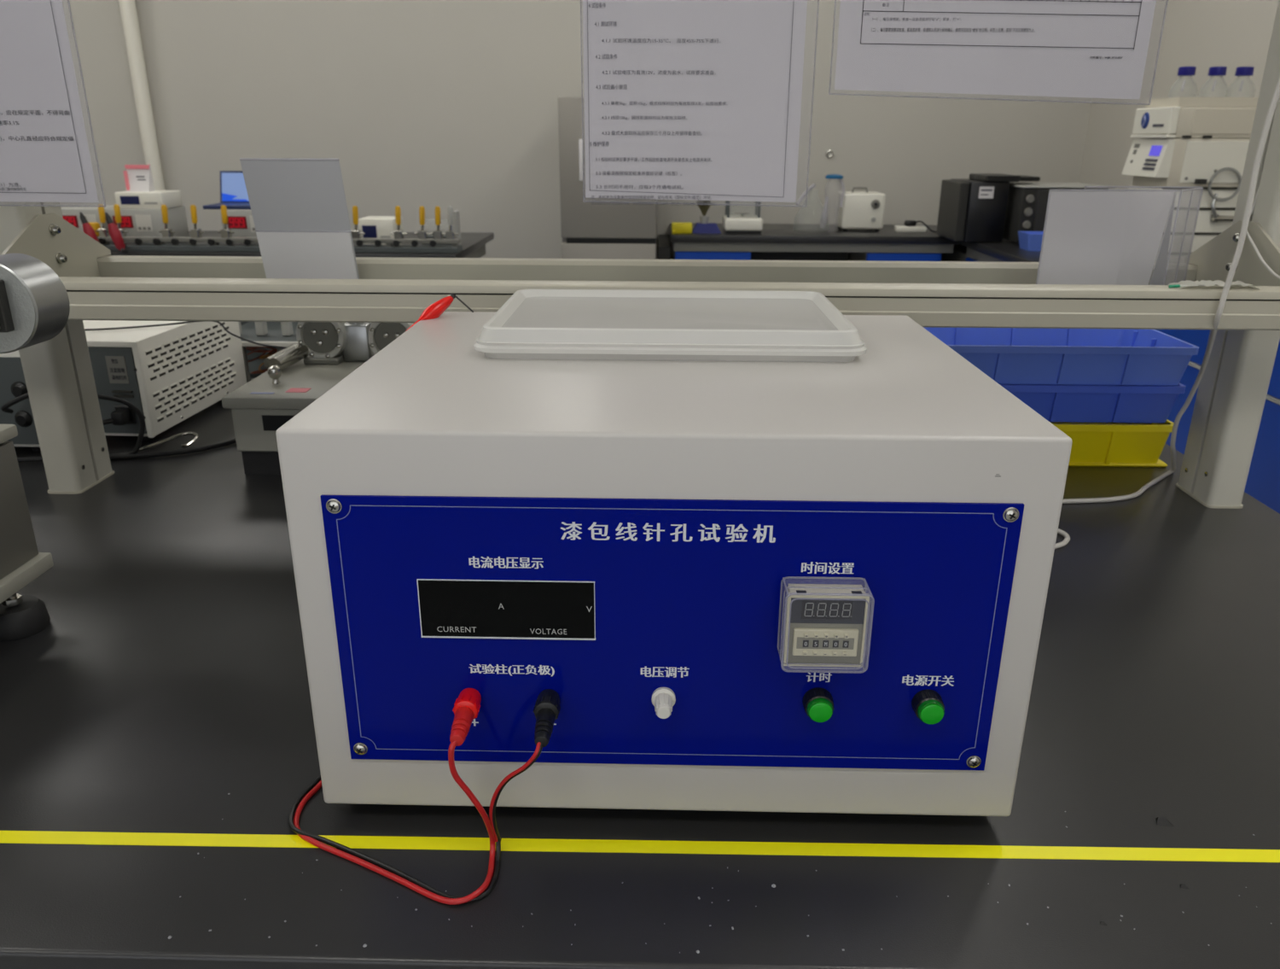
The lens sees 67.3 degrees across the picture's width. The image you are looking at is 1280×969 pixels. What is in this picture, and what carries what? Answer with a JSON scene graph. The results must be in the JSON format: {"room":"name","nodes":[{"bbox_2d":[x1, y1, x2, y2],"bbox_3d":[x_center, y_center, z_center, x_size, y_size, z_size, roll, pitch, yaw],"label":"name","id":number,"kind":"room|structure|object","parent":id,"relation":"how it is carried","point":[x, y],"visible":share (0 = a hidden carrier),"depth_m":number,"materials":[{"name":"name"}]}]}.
{"room":"testing laboratory","nodes":[
{"label":"testing laboratory","id":0,"kind":"room"},
{"bbox_2d":[59,0,1092,259],"bbox_3d":[-1.059,-2.142,5.157,7.200,3.000,0.200,1,20,1],"label":"wall","id":1,"kind":"structure","parent":0,"point":[429,104],"depth_m":5.10,"materials":[{"name":"paint"}]},
{"bbox_2d":[118,0,164,190],"bbox_3d":[-2.623,-2.106,5.040,0.086,3.000,0.086,1,20,1],"label":"pipe","id":2,"kind":"object","parent":1,"relation":"attached to","point":[128,8],"visible":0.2,"depth_m":5.03,"materials":[{"name":"white"}]},
{"bbox_2d":[826,149,832,157],"bbox_3d":[1.012,-1.765,5.126,0.040,0.040,0.016,1,20,1],"label":"wall hook","id":3,"kind":"object","parent":1,"relation":"attached to","point":[829,153],"visible":1,"depth_m":5.12,"materials":[{"name":"silver metal"}]},
{"bbox_2d":[1079,0,1279,189],"bbox_3d":[2.347,-0.644,1.091,0.180,3.000,8.300,1,20,1],"label":"wall","id":4,"kind":"structure","parent":0,"point":[1201,34],"depth_m":4.12,"materials":[{"name":"paint"}]},
{"bbox_3d":[-1.165,0.735,1.790,7.200,0.100,8.500,1,20,1],"label":"floor","id":5,"kind":"structure","parent":0,"visible":0},
{"bbox_2d":[110,230,494,257],"bbox_3d":[-2.061,-0.723,4.465,2.660,0.800,0.920,1,20,1],"label":"bench","id":6,"kind":"object","parent":5,"relation":"on","point":[474,243],"visible":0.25,"depth_m":3.91,"materials":[{"name":"black laminate"},{"name":"dark grey steel"}]},
{"bbox_2d":[60,204,113,232],"bbox_3d":[-2.394,-1.135,4.203,0.220,0.150,0.225,1,20,1],"label":"meter","id":7,"kind":"object","parent":6,"relation":"on","point":[71,214],"visible":0.29,"depth_m":4.09,"materials":[{"name":"grey plastic"}]},
{"bbox_2d":[79,211,98,242],"bbox_3d":[-2.217,-1.017,3.872,0.057,0.155,0.042,1,20,1],"label":"clip","id":8,"kind":"object","parent":6,"relation":"on","point":[88,229],"visible":0.74,"depth_m":3.85,"materials":[{"name":"red plastic"}]},
{"bbox_2d":[88,221,100,237],"bbox_3d":[-2.271,-1.034,3.995,0.048,0.105,0.044,1,20,1],"label":"clip","id":9,"kind":"object","parent":6,"relation":"on","point":[96,225],"visible":0.25,"depth_m":3.97,"materials":[{"name":"yellow plastic"}]},
{"bbox_2d":[104,212,127,253],"bbox_3d":[-2.107,-1.014,3.870,0.071,0.159,0.043,1,20,1],"label":"clip","id":10,"kind":"object","parent":6,"relation":"on","point":[115,234],"visible":1,"depth_m":3.86,"materials":[{"name":"red plastic"}]},
{"bbox_2d":[105,205,189,243],"bbox_3d":[-2.147,-1.132,4.198,0.240,0.150,0.225,1,20,1],"label":"meter","id":11,"kind":"object","parent":6,"relation":"on","point":[137,222],"visible":0.58,"depth_m":4.09,"materials":[{"name":"grey plastic"}]},
{"bbox_2d":[114,190,182,209],"bbox_3d":[-2.122,-1.232,4.152,0.200,0.068,0.183,1,20,1],"label":"display box","id":12,"kind":"object","parent":11,"relation":"on","point":[125,200],"visible":0.82,"depth_m":4.07,"materials":[{"name":"white plastic"}]},
{"bbox_2d":[123,164,154,191],"bbox_3d":[-2.142,-1.310,4.109,0.110,0.108,0.051,1,20,1],"label":"card","id":13,"kind":"object","parent":12,"relation":"on","point":[137,177],"visible":1,"depth_m":4.10,"materials":[{"name":"white paper"}]},
{"bbox_2d":[96,203,260,251],"bbox_3d":[-1.866,-1.055,3.945,0.735,0.182,0.100,1,20,1],"label":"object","id":14,"kind":"object","parent":6,"relation":"on","point":[212,245],"visible":0.87,"depth_m":3.93,"materials":[{"name":"grey metal"}]},
{"bbox_2d":[220,209,258,243],"bbox_3d":[-1.657,-1.126,4.188,0.240,0.150,0.225,1,20,1],"label":"meter","id":15,"kind":"object","parent":6,"relation":"on","point":[241,221],"visible":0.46,"depth_m":4.08,"materials":[{"name":"grey plastic"}]},
{"bbox_2d":[202,170,250,209],"bbox_3d":[-1.731,-1.276,4.161,0.250,0.148,0.223,1,20,1],"label":"laptop","id":16,"kind":"object","parent":15,"relation":"on","point":[233,189],"visible":0.53,"depth_m":4.23,"materials":[{"name":"blue"}]},
{"bbox_2d":[358,215,403,244],"bbox_3d":[-1.114,-1.088,4.136,0.150,0.118,0.163,1,20,1],"label":"display box","id":17,"kind":"object","parent":6,"relation":"on","point":[373,226],"visible":0.48,"depth_m":4.06,"materials":[{"name":"white plastic"}]},
{"bbox_2d":[351,205,462,253],"bbox_3d":[-1.028,-1.045,3.927,0.580,0.182,0.100,1,20,1],"label":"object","id":18,"kind":"object","parent":6,"relation":"on","point":[398,238],"visible":0.95,"depth_m":3.91,"materials":[{"name":"grey metal"}]},
{"bbox_2d":[421,209,461,244],"bbox_3d":[-0.847,-1.085,4.083,0.155,0.150,0.070,1,20,1],"label":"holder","id":19,"kind":"object","parent":6,"relation":"on","point":[456,213],"visible":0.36,"depth_m":4.06,"materials":[{"name":"grey metal"}]},
{"bbox_2d":[558,96,657,259],"bbox_3d":[-0.141,-1.193,4.879,0.450,1.415,0.688,1,20,1],"label":"refrigerator","id":20,"kind":"object","parent":5,"relation":"on","point":[588,230],"visible":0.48,"depth_m":4.50,"materials":[{"name":"grey metal"}]},
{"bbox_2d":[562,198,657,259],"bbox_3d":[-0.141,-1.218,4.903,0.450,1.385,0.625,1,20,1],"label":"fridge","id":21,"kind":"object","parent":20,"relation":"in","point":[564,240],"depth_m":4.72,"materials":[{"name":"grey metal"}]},
{"bbox_2d":[0,377,1279,968],"bbox_3d":[-0.768,0.374,1.473,3.200,0.800,1.609,1,20,1],"label":"lab bench","id":22,"kind":"object","parent":5,"relation":"on","point":[166,677],"visible":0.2,"depth_m":0.69,"materials":[{"name":"black laminate"},{"name":"grey steel"},{"name":"yellow tape"}]},
{"bbox_2d":[0,349,40,451],"bbox_3d":[-1.019,-0.171,1.559,0.260,0.162,0.307,1,20,1],"label":"supplies","id":23,"kind":"object","parent":22,"relation":"on","point":[13,385],"visible":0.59,"depth_m":1.42,"materials":[{"name":"beige metal"}]},
{"bbox_2d":[10,381,28,396],"bbox_3d":[-0.911,-0.138,1.409,0.026,0.026,0.008,1,20,1],"label":"knob","id":24,"kind":"object","parent":23,"relation":"attached to","point":[17,388],"depth_m":1.41,"materials":[{"name":"black plastic"}]},
{"bbox_2d":[14,410,32,426],"bbox_3d":[-0.915,-0.097,1.424,0.026,0.026,0.008,1,20,1],"label":"knob","id":25,"kind":"object","parent":23,"relation":"attached to","point":[22,418],"depth_m":1.42,"materials":[{"name":"black plastic"}]},
{"bbox_2d":[0,252,69,640],"bbox_3d":[-0.713,0.024,0.719,0.464,0.375,0.409,1,20,1],"label":"instrument","id":26,"kind":"object","parent":22,"relation":"on","point":[35,306],"visible":1,"depth_m":0.89,"materials":[{"name":"grey metal"}]},
{"bbox_2d":[0,392,145,461],"bbox_3d":[-0.849,-0.087,1.399,0.230,0.116,0.040,-2,20,-7],"label":"lead","id":27,"kind":"object","parent":22,"relation":"on","point":[4,408],"visible":0.64,"depth_m":1.41,"materials":[{"name":"black rubber"}]},
{"bbox_2d":[82,320,246,440],"bbox_3d":[-0.866,-0.192,1.618,0.242,0.163,0.358,1,20,3],"label":"supplies","id":28,"kind":"object","parent":22,"relation":"on","point":[171,373],"visible":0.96,"depth_m":1.52,"materials":[{"name":"beige metal"}]},
{"bbox_2d":[84,320,287,348],"bbox_3d":[-0.754,-0.238,1.544,0.387,0.043,0.058,-3,20,-9],"label":"cord","id":29,"kind":"object","parent":28,"relation":"on","point":[185,322],"visible":0.73,"depth_m":1.55,"materials":[{"name":"black rubber"}]},
{"bbox_2d":[145,320,236,422],"bbox_3d":[-0.746,-0.196,1.611,0.013,0.113,0.268,1,20,1],"label":"vent","id":30,"kind":"object","parent":28,"relation":"attached to","point":[189,368],"depth_m":1.59,"materials":[{"name":"grey metal"}]},
{"bbox_2d":[139,431,198,450],"bbox_3d":[-0.727,-0.064,1.482,0.041,0.014,0.093,18,27,40],"label":"chrome hook","id":31,"kind":"object","parent":22,"relation":"on","point":[194,433],"visible":0.9,"depth_m":1.49,"materials":[{"name":"silver metal"}]},
{"bbox_2d":[102,418,236,459],"bbox_3d":[-0.688,-0.089,1.496,0.304,0.054,0.091,-16,26,-38],"label":"cable","id":32,"kind":"object","parent":22,"relation":"on","point":[110,420],"visible":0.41,"depth_m":1.45,"materials":[{"name":"black rubber"}]},
{"bbox_2d":[238,321,298,382],"bbox_3d":[-0.783,-0.310,1.901,0.335,0.190,0.237,1,20,1],"label":"rack","id":33,"kind":"object","parent":22,"relation":"on","point":[281,334],"visible":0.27,"depth_m":1.85,"materials":[{"name":"grey metal"}]},
{"bbox_2d":[240,321,298,341],"bbox_3d":[-0.713,-0.301,1.901,0.195,0.007,0.220,1,20,1],"label":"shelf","id":34,"kind":"object","parent":33,"relation":"attached to","point":[273,332],"depth_m":1.85,"materials":[{"name":"grey"}]},
{"bbox_2d":[221,321,413,474],"bbox_3d":[-0.410,-0.162,1.479,0.339,0.205,0.334,1,20,1],"label":"machine","id":35,"kind":"object","parent":22,"relation":"on","point":[325,353],"visible":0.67,"depth_m":1.41,"materials":[{"name":"grey metal"}]},
{"bbox_2d":[0,0,1279,508],"bbox_3d":[-0.517,-0.511,1.129,2.695,1.100,0.287,1,20,1],"label":"frame","id":36,"kind":"object","parent":22,"relation":"on","point":[1233,386],"visible":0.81,"depth_m":1.19,"materials":[{"name":"grey metal"}]},
{"bbox_2d":[0,0,106,207],"bbox_3d":[-0.702,-0.545,0.973,0.232,0.507,0.006,1,20,1],"label":"instruction sheet","id":37,"kind":"object","parent":36,"relation":"attached to","point":[45,157],"visible":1,"depth_m":1.02,"materials":[{"name":"paper"}]},
{"bbox_2d":[239,157,359,279],"bbox_3d":[-0.438,-0.336,1.244,0.124,0.164,0.044,1,20,1],"label":"sign stand","id":38,"kind":"object","parent":36,"relation":"on","point":[299,206],"visible":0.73,"depth_m":1.24,"materials":[{"name":"grey opaque plastic"},{"name":"paper"}]},
{"bbox_2d":[580,0,819,207],"bbox_3d":[0.060,-0.537,0.956,0.242,0.503,0.006,1,20,1],"label":"notice","id":39,"kind":"object","parent":36,"relation":"hanging from","point":[701,100],"visible":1,"depth_m":1.00,"materials":[{"name":"paper"}]},
{"bbox_2d":[828,0,1168,104],"bbox_3d":[0.363,-0.583,0.931,0.333,0.399,0.006,1,20,1],"label":"sheet","id":40,"kind":"object","parent":36,"relation":"hanging from","point":[1090,49],"visible":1,"depth_m":0.98,"materials":[{"name":"paper"}]},
{"bbox_2d":[1035,186,1203,285],"bbox_3d":[0.617,-0.313,1.237,0.222,0.134,0.068,1,20,1],"label":"sign board","id":41,"kind":"object","parent":36,"relation":"on","point":[1090,236],"visible":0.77,"depth_m":1.21,"materials":[{"name":"white plastic"}]},
{"bbox_2d":[1062,76,1279,503],"bbox_3d":[0.519,-0.366,1.022,0.664,0.911,0.222,-9,22,-23],"label":"cable","id":42,"kind":"object","parent":36,"relation":"hanging from","point":[1277,92],"visible":0.78,"depth_m":1.05,"materials":[{"name":"grey plastic"}]},
{"bbox_2d":[1167,279,1260,289],"bbox_3d":[0.641,-0.223,1.073,0.088,0.006,0.034,1,20,1],"label":"crumpled tissue","id":43,"kind":"object","parent":36,"relation":"on","point":[1188,282],"visible":0.97,"depth_m":1.07,"materials":[{"name":"white paper"}]},
{"bbox_2d":[1245,188,1279,279],"bbox_3d":[0.759,-0.284,1.103,0.078,0.099,0.165,-11,23,-27],"label":"cable","id":44,"kind":"object","parent":36,"relation":"on","point":[1251,241],"visible":0.66,"depth_m":1.14,"materials":[{"name":"grey plastic"}]},
{"bbox_2d":[0,830,1279,861],"bbox_3d":[0.037,0.248,0.658,1.540,0.001,0.012,1,20,1],"label":"tape","id":45,"kind":"object","parent":22,"relation":"on","point":[6,836],"visible":1,"depth_m":0.66,"materials":[{"name":"yellow plastic"}]},
{"bbox_2d":[275,311,1072,815],"bbox_3d":[0.022,0.040,0.806,0.480,0.290,0.441,1,20,1],"label":"pinhole tester","id":46,"kind":"object","parent":22,"relation":"on","point":[749,583],"visible":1,"depth_m":0.62,"materials":[{"name":"white metal"}]},
{"bbox_2d":[288,706,555,904],"bbox_3d":[-0.215,0.059,0.762,0.170,0.283,0.482,-8,22,-22],"label":"lead","id":47,"kind":"object","parent":46,"relation":"attached to","point":[463,717],"visible":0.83,"depth_m":0.62,"materials":[{"name":"red rubber"}]},
{"bbox_2d":[405,293,455,331],"bbox_3d":[-0.202,-0.166,0.932,0.014,0.030,0.066,12,23,29],"label":"clip","id":48,"kind":"object","parent":46,"relation":"attached to","point":[436,309],"visible":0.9,"depth_m":0.93,"materials":[{"name":"red plastic"}]},
{"bbox_2d":[453,295,473,312],"bbox_3d":[-0.176,-0.179,0.953,0.021,0.017,0.002,-1,20,-4],"label":"wire","id":49,"kind":"object","parent":46,"relation":"on","point":[456,296],"visible":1,"depth_m":0.95,"materials":[{"name":"grey metal"}]},
{"bbox_2d":[473,288,866,361],"bbox_3d":[0.026,-0.145,0.853,0.314,0.025,0.216,1,20,1],"label":"tray","id":50,"kind":"object","parent":46,"relation":"on","point":[532,320],"visible":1,"depth_m":0.80,"materials":[{"name":"white plastic"}]},
{"bbox_2d":[168,792,1272,953],"bbox_3d":[0.061,0.256,0.637,0.735,0.001,0.139,1,20,1],"label":"dust speck","id":51,"kind":"object","parent":22,"relation":"on","point":[773,885],"visible":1,"depth_m":0.60,"materials":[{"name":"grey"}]},
{"bbox_2d":[1054,528,1070,548],"bbox_3d":[0.375,0.054,1.121,0.305,0.053,0.081,-7,21,-20],"label":"cable","id":52,"kind":"object","parent":22,"relation":"on","point":[1066,535],"visible":0.21,"depth_m":1.15,"materials":[{"name":"grey plastic"}]},
{"bbox_2d":[1049,418,1173,466],"bbox_3d":[0.575,-0.094,1.507,0.412,0.066,0.220,1,20,1],"label":"crate","id":53,"kind":"object","parent":22,"relation":"on","point":[1094,444],"visible":0.29,"depth_m":1.41,"materials":[{"name":"yellow plastic"}]},
{"bbox_2d":[1000,383,1186,422],"bbox_3d":[0.576,-0.152,1.486,0.414,0.057,0.220,1,20,1],"label":"crate","id":54,"kind":"object","parent":53,"relation":"on","point":[1053,402],"visible":0.34,"depth_m":1.39,"materials":[{"name":"blue plastic"}]},
{"bbox_2d":[923,326,1198,385],"bbox_3d":[0.579,-0.205,1.463,0.418,0.057,0.226,1,20,1],"label":"crate","id":55,"kind":"object","parent":54,"relation":"on","point":[1006,355],"visible":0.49,"depth_m":1.37,"materials":[{"name":"blue plastic"}]},
{"bbox_2d":[1099,816,1189,925],"bbox_3d":[0.342,0.258,0.632,0.035,0.003,0.134,17,26,38],"label":"crumb","id":56,"kind":"object","parent":22,"relation":"on","point":[1160,820],"visible":1,"depth_m":0.68,"materials":[{"name":"black"}]},
{"bbox_2d":[673,250,750,259],"bbox_3d":[0.362,-0.907,5.085,0.375,0.700,0.612,1,20,1],"label":"base cabinet","id":57,"kind":"object","parent":5,"relation":"on","point":[677,254],"visible":0.08,"depth_m":4.70,"materials":[{"name":"blue metal"}]},
{"bbox_2d":[657,222,959,260],"bbox_3d":[0.819,-0.936,5.082,1.452,0.800,0.665,1,20,1],"label":"countertop","id":58,"kind":"structure","parent":5,"relation":"on","point":[776,241],"depth_m":4.67,"materials":[{"name":"black stone"}]},
{"bbox_2d":[671,221,692,233],"bbox_3d":[0.206,-1.261,4.727,0.100,0.048,0.110,1,20,1],"label":"box","id":59,"kind":"object","parent":58,"relation":"on","point":[677,227],"visible":1,"depth_m":4.71,"materials":[{"name":"yellow plastic"}]},
{"bbox_2d":[692,222,721,233],"bbox_3d":[0.327,-1.272,4.763,0.150,0.045,0.090,1,20,1],"label":"tray","id":60,"kind":"object","parent":58,"relation":"on","point":[711,228],"visible":0.93,"depth_m":4.72,"materials":[{"name":"blue plastic"}]},
{"bbox_2d":[696,199,710,223],"bbox_3d":[0.317,-1.363,4.729,0.082,0.150,0.090,1,20,1],"label":"plant tuft","id":61,"kind":"object","parent":60,"relation":"on","point":[703,218],"visible":0.76,"depth_m":4.72,"materials":[{"name":"grey"}]},
{"bbox_2d":[722,200,762,234],"bbox_3d":[0.508,-1.383,4.744,0.184,0.270,0.220,1,20,1],"label":"analytical balance","id":62,"kind":"object","parent":58,"relation":"on","point":[736,224],"visible":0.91,"depth_m":4.68,"materials":[{"name":"white plastic"}]},
{"bbox_2d":[792,174,844,229],"bbox_3d":[0.898,-1.412,4.819,0.245,0.275,0.180,1,20,1],"label":"flask","id":63,"kind":"object","parent":58,"relation":"on","point":[824,214],"visible":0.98,"depth_m":4.78,"materials":[{"name":"clear glass"}]},
{"bbox_2d":[835,186,885,231],"bbox_3d":[1.122,-1.403,4.892,0.210,0.211,0.218,1,20,1],"label":"pump","id":64,"kind":"object","parent":58,"relation":"on","point":[860,209],"visible":1,"depth_m":4.81,"materials":[{"name":"white"}]},
{"bbox_2d":[894,220,936,232],"bbox_3d":[1.408,-1.300,4.840,0.236,0.055,0.073,1,20,1],"label":"power adapter","id":65,"kind":"object","parent":58,"relation":"on","point":[910,225],"visible":0.86,"depth_m":4.83,"materials":[{"name":"white plastic"}]},
{"bbox_2d":[847,252,942,261],"bbox_3d":[1.292,-0.896,5.065,0.365,0.700,0.612,1,20,1],"label":"base cabinet","id":66,"kind":"object","parent":5,"relation":"on","point":[852,256],"visible":0.06,"depth_m":4.68,"materials":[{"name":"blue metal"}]},
{"bbox_2d":[927,225,1040,261],"bbox_3d":[1.921,-0.590,4.145,0.800,0.800,2.580,1,20,1],"label":"countertop","id":67,"kind":"structure","parent":5,"relation":"on","point":[1004,251],"depth_m":4.30,"materials":[{"name":"black stone"}]},
{"bbox_2d":[936,173,1040,242],"bbox_3d":[1.616,-1.289,4.457,0.360,0.287,0.350,1,20,1],"label":"oven","id":68,"kind":"object","parent":67,"relation":"on","point":[973,208],"visible":1,"depth_m":4.33,"materials":[{"name":"black metal"}]},
{"bbox_2d":[980,189,992,195],"bbox_3d":[1.542,-1.300,4.276,0.049,0.026,0.001,1,20,1],"label":"print","id":69,"kind":"object","parent":68,"relation":"attached to","point":[983,192],"depth_m":4.28,"materials":[{"name":"grey paper"}]},
{"bbox_2d":[1018,231,1043,250],"bbox_3d":[1.736,-1.038,4.104,0.210,0.070,0.140,1,20,1],"label":"basket","id":70,"kind":"object","parent":67,"relation":"on","point":[1029,241],"visible":0.5,"depth_m":4.06,"materials":[{"name":"plastic"}]},
{"bbox_2d":[1002,182,1114,244],"bbox_3d":[1.864,-1.236,4.381,0.400,0.252,0.378,1,20,1],"label":"oven","id":71,"kind":"object","parent":67,"relation":"on","point":[1026,203],"visible":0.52,"depth_m":4.22,"materials":[{"name":"black metal"}]},
{"bbox_2d":[1128,185,1239,262],"bbox_3d":[2.045,-0.935,3.510,0.444,0.285,0.284,1,20,1],"label":"module","id":72,"kind":"object","parent":67,"relation":"on","point":[1214,217],"visible":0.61,"depth_m":3.39,"materials":[{"name":"off-white plastic"},{"name":"chrome metal"}]},
{"bbox_2d":[1121,138,1250,201],"bbox_3d":[2.033,-1.129,3.443,0.470,0.208,0.296,1,20,1],"label":"module","id":73,"kind":"object","parent":72,"relation":"on","point":[1211,164],"visible":0.84,"depth_m":3.33,"materials":[{"name":"beige off-white plastic"}]},
{"bbox_2d":[1130,106,1256,138],"bbox_3d":[2.037,-1.280,3.402,0.464,0.100,0.274,1,20,1],"label":"module","id":74,"kind":"object","parent":73,"relation":"on","point":[1178,122],"visible":0.91,"depth_m":3.28,"materials":[{"name":"beige plastic"}]},
{"bbox_2d":[1152,123,1163,127],"bbox_3d":[1.811,-1.254,3.357,0.003,0.009,0.075,1,20,1],"label":"print","id":75,"kind":"object","parent":74,"relation":"on","point":[1154,125],"depth_m":3.35,"materials":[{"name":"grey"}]},
{"bbox_2d":[1145,96,1258,108],"bbox_3d":[2.044,-1.342,3.380,0.410,0.030,0.240,1,20,1],"label":"tray","id":76,"kind":"object","parent":74,"relation":"on","point":[1170,101],"visible":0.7,"depth_m":3.27,"materials":[{"name":"beige plastic"}]},
{"bbox_2d":[1167,66,1197,98],"bbox_3d":[1.894,-1.386,3.344,0.088,0.124,0.088,1,20,1],"label":"bottle","id":77,"kind":"object","parent":76,"relation":"on","point":[1183,71],"visible":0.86,"depth_m":3.31,"materials":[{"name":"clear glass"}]},
{"bbox_2d":[1198,66,1227,91],"bbox_3d":[1.999,-1.385,3.342,0.088,0.124,0.088,1,20,1],"label":"bottle","id":78,"kind":"object","parent":76,"relation":"on","point":[1213,71],"visible":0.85,"depth_m":3.31,"materials":[{"name":"blue plastic"}]},
{"bbox_2d":[1225,66,1255,93],"bbox_3d":[2.092,-1.384,3.340,0.088,0.124,0.088,1,20,1],"label":"bottle","id":79,"kind":"object","parent":76,"relation":"on","point":[1240,71],"visible":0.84,"depth_m":3.31,"materials":[{"name":"blue plastic"}]},
{"bbox_2d":[1156,329,1279,513],"bbox_3d":[1.647,0.110,2.108,0.606,0.880,1.660,1,20,1],"label":"base cabinet","id":80,"kind":"object","parent":5,"relation":"on","point":[1263,480],"visible":0.02,"depth_m":2.09,"materials":[{"name":"blue metal"}]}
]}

